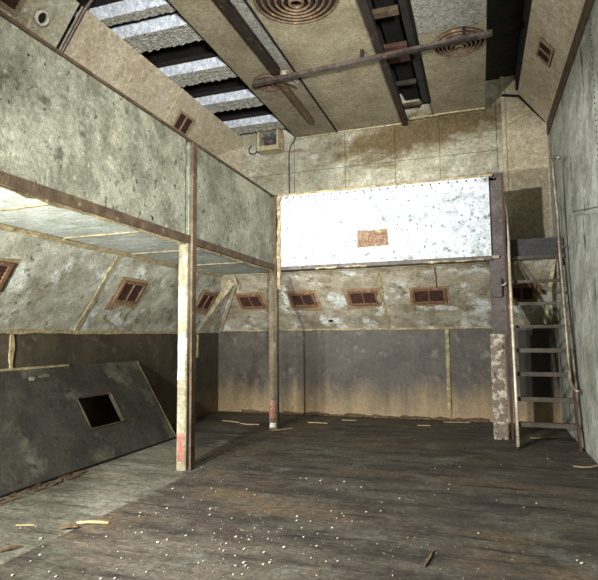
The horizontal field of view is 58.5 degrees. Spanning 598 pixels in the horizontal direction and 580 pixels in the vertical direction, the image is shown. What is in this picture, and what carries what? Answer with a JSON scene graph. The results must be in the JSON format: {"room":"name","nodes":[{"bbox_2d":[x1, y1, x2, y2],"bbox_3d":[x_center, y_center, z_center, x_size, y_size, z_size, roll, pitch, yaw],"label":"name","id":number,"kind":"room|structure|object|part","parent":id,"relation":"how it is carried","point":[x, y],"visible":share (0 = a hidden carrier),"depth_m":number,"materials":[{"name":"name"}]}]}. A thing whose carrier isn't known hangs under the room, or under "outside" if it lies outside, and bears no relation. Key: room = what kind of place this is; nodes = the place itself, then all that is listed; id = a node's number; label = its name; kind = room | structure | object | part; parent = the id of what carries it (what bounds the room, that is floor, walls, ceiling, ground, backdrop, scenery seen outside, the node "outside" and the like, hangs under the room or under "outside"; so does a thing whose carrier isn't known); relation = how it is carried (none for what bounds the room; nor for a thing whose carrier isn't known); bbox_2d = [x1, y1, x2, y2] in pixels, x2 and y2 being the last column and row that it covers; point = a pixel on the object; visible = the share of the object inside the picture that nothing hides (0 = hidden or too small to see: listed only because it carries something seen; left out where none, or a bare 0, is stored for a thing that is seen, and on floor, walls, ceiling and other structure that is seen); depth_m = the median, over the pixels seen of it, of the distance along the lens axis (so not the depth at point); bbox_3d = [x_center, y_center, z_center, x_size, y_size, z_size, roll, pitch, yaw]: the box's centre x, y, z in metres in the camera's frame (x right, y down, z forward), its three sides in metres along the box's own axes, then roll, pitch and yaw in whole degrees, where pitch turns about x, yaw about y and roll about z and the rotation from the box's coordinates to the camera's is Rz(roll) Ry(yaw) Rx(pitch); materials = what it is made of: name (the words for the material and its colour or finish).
{"room":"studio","nodes":[
{"label":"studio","id":0,"kind":"room"},
{"bbox_2d":[0,0,79,46],"bbox_3d":[-4.117,-3.200,2.858,0.710,1.000,7.460,-2,-5,19],"label":"cove","id":1,"kind":"object","parent":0,"point":[61,12],"visible":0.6,"depth_m":6.14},
{"bbox_2d":[0,0,25,16],"bbox_3d":[-3.055,-3.152,5.481,0.247,0.345,0.600,-2,-5,19],"label":"wall vent","id":2,"kind":"object","parent":1,"relation":"attached to","point":[14,7],"visible":1,"depth_m":5.71,"materials":[{"name":"red"}]},
{"bbox_2d":[33,9,49,26],"bbox_3d":[-2.892,-3.061,6.001,0.145,0.174,0.170,-2,-5,19],"label":"pipe collar","id":3,"kind":"object","parent":1,"relation":"attached to","point":[41,17],"visible":1,"depth_m":6.01,"materials":[{"name":"white paint"}]},
{"bbox_2d":[0,333,217,427],"bbox_3d":[-3.585,1.142,4.887,0.120,1.530,12.320,-2,-5,19],"label":"wall","id":4,"kind":"structure","parent":0,"point":[156,355],"depth_m":7.82,"materials":[{"name":"grey concrete"}]},
{"bbox_2d":[8,334,14,367],"bbox_3d":[-3.183,0.740,5.906,0.020,0.500,0.065,-2,-5,19],"label":"trim","id":5,"kind":"structure","parent":4,"relation":"attached to","point":[11,339],"depth_m":5.90,"materials":[{"name":"beige wood"}]},
{"bbox_2d":[0,329,196,334],"bbox_3d":[-3.679,0.337,4.447,0.020,0.067,11.300,-2,-5,19],"label":"trim","id":6,"kind":"structure","parent":4,"relation":"attached to","point":[11,331],"depth_m":6.94,"materials":[{"name":"beige wood"}]},
{"bbox_2d":[196,334,198,356],"bbox_3d":[-1.863,1.028,9.809,0.020,0.420,0.068,-2,-5,19],"label":"trim","id":7,"kind":"structure","parent":4,"relation":"attached to","point":[197,350],"depth_m":9.81,"materials":[{"name":"beige wood"}]},
{"bbox_2d":[0,230,220,332],"bbox_3d":[-3.264,-0.153,4.824,0.720,1.033,12.200,-2,-5,19],"label":"wall","id":8,"kind":"structure","parent":0,"point":[52,285],"depth_m":6.46,"materials":[{"name":"paint"}]},
{"bbox_2d":[0,258,20,294],"bbox_3d":[-3.090,-0.126,5.207,0.292,0.434,0.641,-2,-5,19],"label":"air vent","id":9,"kind":"object","parent":8,"relation":"in","point":[7,266],"visible":1,"depth_m":5.40,"materials":[{"name":"red"}]},
{"bbox_3d":[-3.062,-0.146,5.200,0.211,0.297,0.500,-2,-5,19],"label":"frame","id":10,"kind":"part","parent":9,"relation":"part of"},
{"bbox_2d":[74,255,120,330],"bbox_3d":[-3.042,-0.085,5.381,0.680,1.007,3.080,-2,-5,19],"label":"trim","id":11,"kind":"structure","parent":8,"relation":"attached to","point":[80,322],"depth_m":6.79,"materials":[{"name":"beige wood"}]},
{"bbox_2d":[0,223,221,277],"bbox_3d":[-3.112,-0.673,4.128,0.085,0.059,10.900,-2,-5,19],"label":"trim","id":12,"kind":"structure","parent":8,"relation":"attached to","point":[5,227],"depth_m":6.12,"materials":[{"name":"beige wood"}]},
{"bbox_2d":[103,276,149,310],"bbox_3d":[-2.361,0.064,7.378,0.292,0.434,0.650,-2,-5,19],"label":"air vent","id":13,"kind":"object","parent":8,"relation":"in","point":[129,292],"visible":1,"depth_m":7.33,"materials":[{"name":"red"}]},
{"bbox_3d":[-2.327,0.036,7.371,0.211,0.297,0.500,-2,-5,19],"label":"frame","id":14,"kind":"part","parent":13,"relation":"part of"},
{"bbox_2d":[196,289,219,314],"bbox_3d":[-1.660,0.217,9.414,0.285,0.424,0.652,-2,-5,19],"label":"air vent","id":15,"kind":"object","parent":8,"relation":"in","point":[204,302],"visible":0.94,"depth_m":9.40,"materials":[{"name":"red"}]},
{"bbox_3d":[-1.636,0.208,9.411,0.211,0.297,0.500,-2,-5,19],"label":"frame","id":16,"kind":"part","parent":15,"relation":"part of","materials":[{"name":"brown metal"}]},
{"bbox_2d":[68,2,212,113],"bbox_3d":[-3.427,-3.728,5.179,0.080,0.520,12.200,-2,-5,19],"label":"wall","id":17,"kind":"structure","parent":0,"point":[73,18],"depth_m":6.74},
{"bbox_2d":[26,0,183,120],"bbox_3d":[-2.598,-2.814,7.258,0.681,0.984,2.772,-2,-5,19],"label":"trim","id":18,"kind":"structure","parent":17,"relation":"attached to","point":[38,5],"depth_m":7.51,"materials":[{"name":"beige wood"}]},
{"bbox_2d":[76,0,269,117],"bbox_3d":[-2.613,-3.868,4.915,1.600,0.060,12.200,-2,-5,19],"label":"ceiling panel","id":19,"kind":"object","parent":17,"relation":"attached to","point":[194,48],"visible":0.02,"depth_m":8.29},
{"bbox_2d":[59,6,244,155],"bbox_3d":[-2.150,-2.713,8.670,0.710,1.000,4.670,-2,-5,19],"label":"cove","id":20,"kind":"object","parent":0,"point":[93,44],"visible":0.36,"depth_m":7.70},
{"bbox_2d":[60,0,93,52],"bbox_3d":[-2.621,-3.007,6.347,1.199,1.249,0.089,-2,-5,22],"label":"conduit","id":21,"kind":"object","parent":20,"relation":"attached to","point":[89,2],"visible":0.61,"depth_m":6.38,"materials":[{"name":"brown metal"}]},
{"bbox_2d":[74,0,175,25],"bbox_3d":[-2.077,-3.448,6.515,1.530,0.189,0.290,-2,-5,19],"label":"foam baffle","id":22,"kind":"object","parent":20,"relation":"attached to","point":[109,12],"visible":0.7,"depth_m":6.51,"materials":[{"name":"grey"}]},
{"bbox_2d":[107,10,203,52],"bbox_3d":[-1.898,-3.403,7.044,1.530,0.189,0.530,-2,-5,19],"label":"foam baffle","id":23,"kind":"object","parent":20,"relation":"attached to","point":[149,34],"visible":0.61,"depth_m":6.97,"materials":[{"name":"grey"}]},
{"bbox_2d":[171,109,194,135],"bbox_3d":[-1.938,-2.783,8.938,0.207,0.287,0.460,-2,-5,19],"label":"wall vent","id":24,"kind":"object","parent":20,"relation":"attached to","point":[183,122],"visible":0.97,"depth_m":8.93,"materials":[{"name":"red"}]},
{"bbox_2d":[153,52,237,86],"bbox_3d":[-1.551,-3.317,8.068,1.530,0.190,0.500,-2,-5,19],"label":"foam baffle","id":25,"kind":"object","parent":20,"relation":"attached to","point":[207,67],"visible":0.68,"depth_m":7.98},
{"bbox_2d":[189,85,263,112],"bbox_3d":[-1.210,-3.232,9.079,1.530,0.190,0.480,-2,-5,19],"label":"foam baffle","id":26,"kind":"object","parent":20,"relation":"attached to","point":[238,97],"visible":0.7,"depth_m":8.99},
{"bbox_2d":[218,110,285,134],"bbox_3d":[-0.872,-3.149,10.075,1.530,0.189,0.470,-2,-5,19],"label":"foam baffle","id":27,"kind":"object","parent":20,"relation":"attached to","point":[266,120],"visible":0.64,"depth_m":9.99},
{"bbox_2d":[197,280,234,332],"bbox_3d":[-1.604,0.330,9.890,0.557,0.940,1.434,1,-5,-21],"label":"wall","id":28,"kind":"structure","parent":0,"point":[212,325],"depth_m":9.82,"materials":[{"name":"paint"}]},
{"bbox_2d":[198,279,237,332],"bbox_3d":[-1.581,0.325,9.869,0.576,0.935,1.410,1,-5,-20],"label":"trim","id":29,"kind":"structure","parent":28,"relation":"attached to","point":[228,280],"depth_m":9.63,"materials":[{"name":"beige wood"}]},
{"bbox_2d":[233,276,237,290],"bbox_3d":[-1.098,-0.118,9.295,0.078,0.251,0.147,-1,-5,10],"label":"pipe stub","id":30,"kind":"object","parent":28,"relation":"attached to","point":[234,278],"visible":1,"depth_m":9.26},
{"bbox_2d":[217,147,241,172],"bbox_3d":[-1.550,-2.356,10.296,0.057,1.400,1.263,-5,-6,39],"label":"cove","id":31,"kind":"object","parent":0,"point":[233,158],"visible":0.09,"depth_m":10.62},
{"bbox_2d":[168,0,337,138],"bbox_3d":[-0.668,-3.244,7.263,0.850,0.070,6.375,-2,-5,19],"label":"ceiling panel","id":32,"kind":"object","parent":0,"point":[206,17],"depth_m":7.36,"materials":[{"name":"beige wood"}]},
{"bbox_2d":[215,0,279,74],"bbox_3d":[-0.904,-3.281,5.919,0.100,0.095,3.680,-2,-5,19],"label":"rail","id":33,"kind":"object","parent":32,"relation":"attached to","point":[227,7],"visible":1,"depth_m":6.67,"materials":[{"name":"metal"}]},
{"bbox_2d":[253,74,285,90],"bbox_3d":[-0.444,-3.118,8.090,0.500,0.080,0.500,-2,-5,19],"label":"diffuser","id":34,"kind":"object","parent":32,"relation":"attached to","point":[273,86],"visible":0.59,"depth_m":8.09,"materials":[{"name":"orange metal"}]},
{"bbox_2d":[280,69,298,87],"bbox_3d":[-0.134,-3.126,7.918,0.179,0.080,0.431,-3,-5,24],"label":"plate","id":35,"kind":"object","parent":32,"relation":"attached to","point":[294,82],"visible":0.59,"depth_m":7.90,"materials":[{"name":"metal"}]},
{"bbox_3d":[-0.292,-3.250,7.096,0.030,0.032,6.300,-2,-5,19],"label":"joint strip","id":36,"kind":"part","parent":32,"relation":"part of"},
{"bbox_2d":[272,74,314,123],"bbox_3d":[-0.055,-3.075,8.680,0.090,0.069,1.830,-2,-5,19],"label":"rail","id":37,"kind":"object","parent":32,"relation":"attached to","point":[286,89],"visible":0.74,"depth_m":8.66,"materials":[{"name":"orange metal"}]},
{"bbox_2d":[0,411,597,579],"bbox_3d":[-0.636,1.848,3.767,6.130,0.120,12.200,-2,-5,19],"label":"floor","id":38,"kind":"structure","parent":0,"point":[397,467],"depth_m":4.51,"materials":[{"name":"brown wood"}]},
{"bbox_2d":[0,545,20,551],"bbox_3d":[-1.992,1.776,3.674,0.137,0.025,0.033,3,-6,-33],"label":"chunk","id":39,"kind":"object","parent":38,"relation":"on","point":[10,546],"visible":1,"depth_m":3.67,"materials":[{"name":"brown wood"}]},
{"bbox_2d":[16,524,34,525],"bbox_3d":[-2.128,1.828,4.155,0.149,0.008,0.015,0,-5,-1],"label":"wood splinter","id":40,"kind":"object","parent":38,"relation":"on","point":[16,524],"visible":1,"depth_m":4.15,"materials":[{"name":"beige wood"}]},
{"bbox_2d":[0,470,86,503],"bbox_3d":[-2.518,1.907,5.149,0.170,0.028,1.399,-2,-5,17],"label":"litter","id":41,"kind":"object","parent":38,"relation":"on","point":[65,477],"visible":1,"depth_m":5.21,"materials":[{"name":"brown wood"}]},
{"bbox_2d":[59,522,78,529],"bbox_3d":[-1.754,1.803,4.075,0.134,0.038,0.062,0,-5,-8],"label":"chunk","id":42,"kind":"object","parent":38,"relation":"on","point":[68,525],"visible":1,"depth_m":4.06,"materials":[{"name":"brown wood"}]},
{"bbox_2d":[0,361,176,497],"bbox_3d":[-2.844,1.418,5.711,0.746,1.141,4.592,-2,-5,19],"label":"panel","id":43,"kind":"object","parent":38,"relation":"on","point":[46,433],"visible":0.96,"depth_m":6.15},
{"bbox_3d":[-2.481,1.507,6.722,0.248,0.380,0.652,-2,-5,19],"label":"hole frame","id":44,"kind":"part","parent":43,"relation":"part of","materials":[{"name":"brown wood"}]},
{"bbox_2d":[76,520,108,523],"bbox_3d":[-1.614,1.817,4.176,0.254,0.022,0.031,0,-5,-3],"label":"wood splinter","id":45,"kind":"object","parent":38,"relation":"on","point":[87,521],"visible":0.93,"depth_m":4.17,"materials":[{"name":"beige wood"}]},
{"bbox_2d":[176,142,196,470],"bbox_3d":[-1.266,0.138,6.036,0.161,3.690,0.128,-2,-5,19],"label":"support post","id":46,"kind":"object","parent":38,"relation":"on","point":[186,375],"visible":0.97,"depth_m":5.96,"materials":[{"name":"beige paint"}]},
{"bbox_2d":[0,10,277,274],"bbox_3d":[-2.724,-1.208,4.730,1.980,1.310,12.200,-2,-5,19],"label":"gallery","id":47,"kind":"object","parent":46,"relation":"on","point":[81,160],"depth_m":4.93,"materials":[{"name":"paint"}]},
{"bbox_3d":[-2.554,-1.474,2.370,0.040,1.110,7.810,-2,-5,19],"label":"panel","id":48,"kind":"part","parent":47,"relation":"part of","materials":[{"name":"grey concrete"}]},
{"bbox_3d":[-2.116,-1.935,3.727,0.080,0.025,10.580,-2,-5,19],"label":"rail","id":49,"kind":"part","parent":47,"relation":"part of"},
{"bbox_3d":[-2.102,-0.778,3.615,0.075,0.090,10.560,-2,-5,19],"label":"rail","id":50,"kind":"part","parent":47,"relation":"part of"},
{"bbox_3d":[-0.859,-1.054,7.379,0.040,1.110,2.640,-2,-5,19],"label":"panel","id":51,"kind":"part","parent":47,"relation":"part of","materials":[{"name":"grey concrete"}]},
{"bbox_3d":[-0.389,-0.888,8.636,0.060,1.310,0.060,-2,-5,19],"label":"corner strip","id":52,"kind":"part","parent":47,"relation":"part of","materials":[{"name":"beige wood"}]},
{"bbox_2d":[269,270,279,428],"bbox_3d":[-0.399,0.939,8.527,0.140,2.510,0.103,-2,-5,19],"label":"support post","id":53,"kind":"object","parent":38,"relation":"on","point":[273,290],"visible":0.87,"depth_m":8.48,"materials":[{"name":"white paint"}]},
{"bbox_2d":[83,427,575,579],"bbox_3d":[0.869,1.912,5.374,4.104,0.003,6.796,-2,-5,19],"label":"crumbs","id":54,"kind":"object","parent":38,"relation":"on","point":[369,427],"visible":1,"depth_m":4.00,"materials":[{"name":"white"}]},
{"bbox_2d":[424,550,432,566],"bbox_3d":[0.846,1.741,3.464,0.018,0.012,0.262,-3,-5,25],"label":"wood splinter","id":55,"kind":"object","parent":38,"relation":"on","point":[431,553],"visible":1,"depth_m":3.44,"materials":[{"name":"brown wood"}]},
{"bbox_2d":[444,421,469,422],"bbox_3d":[2.624,2.196,8.880,0.427,0.012,0.041,-1,-5,9],"label":"wood splinter","id":56,"kind":"object","parent":38,"relation":"on","point":[444,421],"visible":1,"depth_m":8.87,"materials":[{"name":"beige wood"}]},
{"bbox_2d":[488,173,513,439],"bbox_3d":[2.848,0.201,7.624,0.260,3.770,0.150,-2,-5,19],"label":"steel column","id":57,"kind":"structure","parent":38,"relation":"on","point":[498,267],"depth_m":7.53,"materials":[{"name":"metal"}]},
{"bbox_2d":[492,278,506,296],"bbox_3d":[2.833,-0.038,7.527,0.190,0.270,0.081,-2,-5,19],"label":"switch box","id":58,"kind":"object","parent":57,"relation":"attached to","point":[497,282],"visible":1,"depth_m":7.51,"materials":[{"name":"grey paint"}]},
{"bbox_2d":[504,155,581,451],"bbox_3d":[3.245,0.117,7.285,0.811,3.873,1.012,-2,-5,19],"label":"ladder","id":59,"kind":"object","parent":38,"relation":"on","point":[567,350],"visible":0.94,"depth_m":7.08,"materials":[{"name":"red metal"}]},
{"bbox_3d":[2.884,0.267,7.296,0.110,3.530,0.826,-2,-5,19],"label":"handrail","id":60,"kind":"part","parent":59,"relation":"part of","materials":[{"name":"grey metal"}]},
{"bbox_3d":[3.487,-0.265,7.003,0.085,3.165,0.477,-1,-5,7],"label":"handrail","id":61,"kind":"part","parent":59,"relation":"part of","materials":[{"name":"grey metal"}]},
{"bbox_2d":[573,465,597,467],"bbox_3d":[3.089,1.901,5.756,0.241,0.043,0.068,-3,-6,28],"label":"wood splinter","id":62,"kind":"object","parent":38,"relation":"on","point":[594,465],"visible":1,"depth_m":5.73,"materials":[{"name":"beige wood"}]},
{"bbox_2d":[247,0,401,132],"bbox_3d":[0.327,-3.283,6.914,1.260,0.070,6.345,-2,-5,19],"label":"ceiling panel","id":63,"kind":"object","parent":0,"point":[358,97],"visible":0.65,"depth_m":7.61,"materials":[{"name":"beige wood"}]},
{"bbox_2d":[253,0,338,23],"bbox_3d":[-0.034,-3.285,6.059,1.000,0.104,1.000,-2,-5,19],"label":"diffuser","id":64,"kind":"object","parent":63,"relation":"attached to","point":[284,11],"visible":1,"depth_m":6.24,"materials":[{"name":"orange metal"}]},
{"bbox_2d":[253,26,492,86],"bbox_3d":[0.855,-3.145,7.216,3.315,0.199,0.098,-3,-5,23],"label":"channel","id":65,"kind":"object","parent":63,"relation":"attached to","point":[488,33],"visible":0.95,"depth_m":7.10,"materials":[{"name":"brown metal"}]},
{"bbox_2d":[357,0,407,124],"bbox_3d":[0.918,-3.254,6.661,0.100,0.079,6.250,-2,-5,19],"label":"rail","id":66,"kind":"object","parent":63,"relation":"attached to","point":[364,5],"visible":1,"depth_m":7.13,"materials":[{"name":"metal"}]},
{"bbox_2d":[241,79,504,225],"bbox_3d":[1.220,-2.402,10.030,4.990,2.400,0.140,-2,-5,19],"label":"wall","id":67,"kind":"structure","parent":0,"point":[467,143],"depth_m":9.79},
{"bbox_2d":[257,128,283,155],"bbox_3d":[-0.550,-2.923,10.450,0.513,0.460,0.280,-2,-5,19],"label":"box","id":68,"kind":"object","parent":67,"relation":"attached to","point":[269,142],"visible":0.97,"depth_m":10.39,"materials":[{"name":"beige metal"}]},
{"bbox_3d":[-0.528,-2.939,10.560,0.360,0.330,0.040,-2,-5,19],"label":"plate","id":69,"kind":"part","parent":68,"relation":"part of","materials":[{"name":"clear glass"}]},
{"bbox_2d":[288,137,295,193],"bbox_3d":[-0.116,-2.229,10.356,0.188,1.634,0.031,-3,-5,23],"label":"conduit","id":70,"kind":"object","parent":67,"relation":"attached to","point":[295,137],"visible":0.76,"depth_m":10.40,"materials":[{"name":"grey metal"}]},
{"bbox_2d":[373,0,421,100],"bbox_3d":[1.184,-3.766,6.693,0.540,0.060,6.400,-2,-5,19],"label":"ceiling panel","id":71,"kind":"object","parent":67,"relation":"attached to","point":[393,28],"visible":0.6,"depth_m":7.77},
{"bbox_2d":[372,0,430,107],"bbox_3d":[1.562,-3.466,7.864,0.470,0.260,3.300,-2,-5,19],"label":"beam","id":72,"kind":"structure","parent":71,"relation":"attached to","point":[405,6],"depth_m":7.45,"materials":[{"name":"brown wood"}]},
{"bbox_2d":[500,76,510,239],"bbox_3d":[3.529,-2.024,9.116,0.060,3.350,0.050,-2,-5,19],"label":"trim","id":73,"kind":"structure","parent":67,"relation":"attached to","point":[501,77],"depth_m":9.13,"materials":[{"name":"beige wood"}]},
{"bbox_2d":[506,109,531,124],"bbox_3d":[3.814,-2.988,9.084,0.555,0.295,0.020,-2,-5,19],"label":"trim","id":74,"kind":"structure","parent":67,"relation":"attached to","point":[528,111],"depth_m":9.09,"materials":[{"name":"beige wood"}]},
{"bbox_2d":[218,327,561,422],"bbox_3d":[1.325,1.494,9.656,6.130,1.570,0.120,-2,-5,19],"label":"wall","id":75,"kind":"structure","parent":0,"point":[385,372],"depth_m":9.59,"materials":[{"name":"beige concrete"}]},
{"bbox_2d":[222,327,491,331],"bbox_3d":[0.926,0.716,9.780,5.350,0.049,0.015,-2,-5,19],"label":"trim","id":76,"kind":"structure","parent":75,"relation":"attached to","point":[423,327],"depth_m":9.64,"materials":[{"name":"beige wood"}]},
{"bbox_2d":[242,409,488,421],"bbox_3d":[1.030,2.259,9.586,4.500,0.095,0.020,-2,-5,19],"label":"baseboard","id":77,"kind":"structure","parent":75,"relation":"attached to","point":[246,411],"depth_m":9.46,"materials":[{"name":"brown wood"}]},
{"bbox_2d":[445,329,451,418],"bbox_3d":[2.563,1.440,9.156,0.069,1.530,0.042,-2,-5,19],"label":"trim","id":78,"kind":"structure","parent":75,"relation":"attached to","point":[446,330],"depth_m":9.14,"materials":[{"name":"beige wood"}]},
{"bbox_2d":[518,330,553,396],"bbox_3d":[3.875,1.208,8.748,0.500,1.100,0.012,-2,-5,19],"label":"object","id":79,"kind":"structure","parent":75,"relation":"attached to","point":[530,386],"depth_m":8.74,"materials":[{"name":"black"}]},
{"bbox_2d":[221,258,564,329],"bbox_3d":[1.106,0.159,9.153,6.130,1.007,1.257,-2,-5,19],"label":"wall","id":80,"kind":"structure","parent":0,"point":[469,284],"depth_m":8.94,"materials":[{"name":"paint"}]},
{"bbox_2d":[234,292,267,310],"bbox_3d":[-0.864,0.213,9.741,0.593,0.312,0.395,-2,-5,19],"label":"air vent","id":81,"kind":"object","parent":80,"relation":"in","point":[255,301],"visible":1,"depth_m":9.71,"materials":[{"name":"red"}]},
{"bbox_3d":[-0.879,0.214,9.725,0.460,0.243,0.299,-2,-5,19],"label":"frame","id":82,"kind":"part","parent":81,"relation":"part of","materials":[{"name":"brown metal"}]},
{"bbox_2d":[283,290,322,310],"bbox_3d":[0.080,0.192,9.440,0.611,0.344,0.436,-2,-5,19],"label":"air vent","id":83,"kind":"object","parent":80,"relation":"in","point":[301,300],"visible":1,"depth_m":9.42,"materials":[{"name":"red metal"}]},
{"bbox_3d":[0.068,0.179,9.407,0.460,0.243,0.299,-2,-5,19],"label":"frame","id":84,"kind":"part","parent":83,"relation":"part of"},
{"bbox_2d":[224,262,487,275],"bbox_3d":[0.744,-0.325,8.629,4.350,0.010,0.094,-2,-5,19],"label":"trim","id":85,"kind":"structure","parent":80,"relation":"attached to","point":[486,262],"depth_m":8.48,"materials":[{"name":"brown wood"}]},
{"bbox_2d":[344,288,382,309],"bbox_3d":[1.102,0.152,9.096,0.638,0.334,0.423,-2,-5,19],"label":"air vent","id":86,"kind":"object","parent":80,"relation":"in","point":[356,298],"visible":1,"depth_m":9.08,"materials":[{"name":"red"}]},
{"bbox_3d":[1.091,0.140,9.064,0.500,0.243,0.299,-2,-5,19],"label":"frame","id":87,"kind":"part","parent":86,"relation":"part of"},
{"bbox_2d":[377,293,381,302],"bbox_3d":[1.355,0.136,8.974,0.085,0.159,0.194,-2,-5,19],"label":"paper scrap","id":88,"kind":"object","parent":86,"relation":"attached to","point":[379,297],"visible":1,"depth_m":8.96,"materials":[{"name":"beige paper"}]},
{"bbox_2d":[259,174,498,272],"bbox_3d":[0.918,-0.898,9.073,4.560,1.258,1.660,-2,-5,19],"label":"gallery","id":89,"kind":"object","parent":80,"relation":"on","point":[446,220],"visible":1,"depth_m":8.08,"materials":[{"name":"grey paint"}]},
{"bbox_2d":[276,197,281,289],"bbox_3d":[-0.320,-0.756,8.605,0.081,1.500,0.030,-2,-5,19],"label":"strip","id":90,"kind":"object","parent":89,"relation":"attached to","point":[278,198],"visible":1,"depth_m":8.59,"materials":[{"name":"beige wood"}]},
{"bbox_2d":[357,228,387,247],"bbox_3d":[1.120,-0.795,8.152,0.480,0.275,0.012,-2,-5,19],"label":"wall sign","id":91,"kind":"object","parent":89,"relation":"attached to","point":[365,238],"visible":1,"depth_m":8.15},
{"bbox_3d":[1.192,-1.590,8.221,3.350,0.030,0.065,-2,-5,19],"label":"rail","id":92,"kind":"part","parent":89,"relation":"part of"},
{"bbox_3d":[1.194,-0.397,8.123,3.270,0.055,0.080,-2,-5,19],"label":"rail","id":93,"kind":"part","parent":89,"relation":"part of","materials":[{"name":"grey paint"}]},
{"bbox_2d":[376,267,389,328],"bbox_3d":[1.431,0.174,9.017,0.076,0.970,1.228,-2,-5,17],"label":"trim","id":94,"kind":"structure","parent":80,"relation":"attached to","point":[377,270],"depth_m":8.93,"materials":[{"name":"beige wood"}]},
{"bbox_2d":[409,285,450,306],"bbox_3d":[2.138,0.112,8.748,0.648,0.318,0.403,-2,-5,19],"label":"air vent","id":95,"kind":"object","parent":80,"relation":"in","point":[419,296],"visible":1,"depth_m":8.72,"materials":[{"name":"red"}]},
{"bbox_3d":[2.124,0.102,8.718,0.540,0.243,0.299,-2,-5,19],"label":"frame","id":96,"kind":"part","parent":95,"relation":"part of","materials":[{"name":"brown metal"}]},
{"bbox_2d":[508,283,541,304],"bbox_3d":[3.476,0.069,8.307,0.535,0.338,0.428,-2,-5,19],"label":"air vent","id":97,"kind":"object","parent":80,"relation":"in","point":[522,292],"visible":0.69,"depth_m":8.24,"materials":[{"name":"red metal"}]},
{"bbox_3d":[3.451,0.052,8.273,0.400,0.243,0.299,-2,-5,19],"label":"frame","id":98,"kind":"part","parent":97,"relation":"part of","materials":[{"name":"brown metal"}]},
{"bbox_2d":[368,0,523,93],"bbox_3d":[-0.702,-4.149,4.398,6.430,0.162,12.400,-2,-5,19],"label":"ceiling","id":99,"kind":"structure","parent":0,"point":[504,17],"depth_m":8.01,"materials":[{"name":"brown wood"}]},
{"bbox_2d":[410,0,486,114],"bbox_3d":[1.782,-3.346,6.321,0.840,0.070,6.145,-2,-5,19],"label":"ceiling panel","id":100,"kind":"object","parent":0,"point":[455,84],"visible":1,"depth_m":7.52,"materials":[{"name":"beige concrete"}]},
{"bbox_2d":[409,115,437,119],"bbox_3d":[2.194,-3.049,9.406,0.501,0.015,0.103,-2,-5,22],"label":"strip","id":101,"kind":"object","parent":100,"relation":"attached to","point":[423,116],"visible":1,"depth_m":9.41,"materials":[{"name":"beige wood"}]},
{"bbox_2d":[434,27,485,56],"bbox_3d":[2.107,-3.220,7.023,0.680,0.104,0.680,-2,-5,19],"label":"diffuser","id":102,"kind":"object","parent":100,"relation":"attached to","point":[461,49],"visible":0.72,"depth_m":7.01,"materials":[{"name":"orange metal"}]},
{"bbox_2d":[515,0,531,89],"bbox_3d":[1.752,-4.016,3.345,0.040,0.350,12.000,-2,-5,19],"label":"wall","id":103,"kind":"structure","parent":0,"point":[527,4],"depth_m":7.63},
{"bbox_2d":[504,75,552,239],"bbox_3d":[3.889,-2.031,9.074,0.650,3.350,0.140,-2,-5,19],"label":"wall column","id":104,"kind":"structure","parent":0,"point":[530,213],"depth_m":9.01,"materials":[{"name":"beige concrete"}]},
{"bbox_2d":[517,0,584,122],"bbox_3d":[2.026,-3.559,3.309,0.470,0.630,12.180,-2,-5,19],"label":"cove","id":105,"kind":"object","parent":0,"point":[554,21],"visible":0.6,"depth_m":7.07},
{"bbox_2d":[536,37,553,67],"bbox_3d":[3.312,-3.198,7.196,0.177,0.224,0.460,-2,-5,19],"label":"wall vent","id":106,"kind":"object","parent":105,"relation":"attached to","point":[544,52],"visible":1,"depth_m":7.17,"materials":[{"name":"red"}]},
{"bbox_2d":[548,0,597,463],"bbox_3d":[2.319,-1.257,3.091,0.120,5.900,12.320,-2,-5,19],"label":"wall","id":107,"kind":"structure","parent":0,"point":[574,123],"depth_m":6.49,"materials":[{"name":"grey concrete"}]},
{"bbox_2d":[501,94,544,121],"bbox_3d":[3.818,-3.094,9.071,0.702,0.595,0.044,-2,-5,19],"label":"trim","id":108,"kind":"structure","parent":107,"relation":"attached to","point":[502,95],"depth_m":9.07,"materials":[{"name":"black metal"}]},
{"bbox_2d":[507,237,564,323],"bbox_3d":[3.550,-0.109,8.069,0.750,1.227,0.930,-2,-5,19],"label":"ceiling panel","id":109,"kind":"object","parent":107,"relation":"attached to","point":[534,248],"visible":0.96,"depth_m":7.75,"materials":[{"name":"metal"}]},
{"bbox_2d":[546,0,594,135],"bbox_3d":[2.201,-3.151,3.173,0.020,0.210,12.100,-2,-5,19],"label":"trim","id":110,"kind":"structure","parent":107,"relation":"attached to","point":[588,5],"depth_m":6.54,"materials":[{"name":"brown wood"}]},
{"bbox_2d":[553,18,597,211],"bbox_3d":[3.403,-1.718,6.565,0.022,2.622,3.522,-2,-5,19],"label":"trim","id":111,"kind":"structure","parent":107,"relation":"attached to","point":[589,18],"depth_m":5.50,"materials":[{"name":"grey paint"}]},
{"bbox_2d":[572,209,597,215],"bbox_3d":[3.179,-0.851,5.826,0.012,0.464,2.306,-2,-5,19],"label":"trim","id":112,"kind":"structure","parent":107,"relation":"attached to","point":[595,210],"depth_m":6.05,"materials":[{"name":"grey metal"}]}
]}

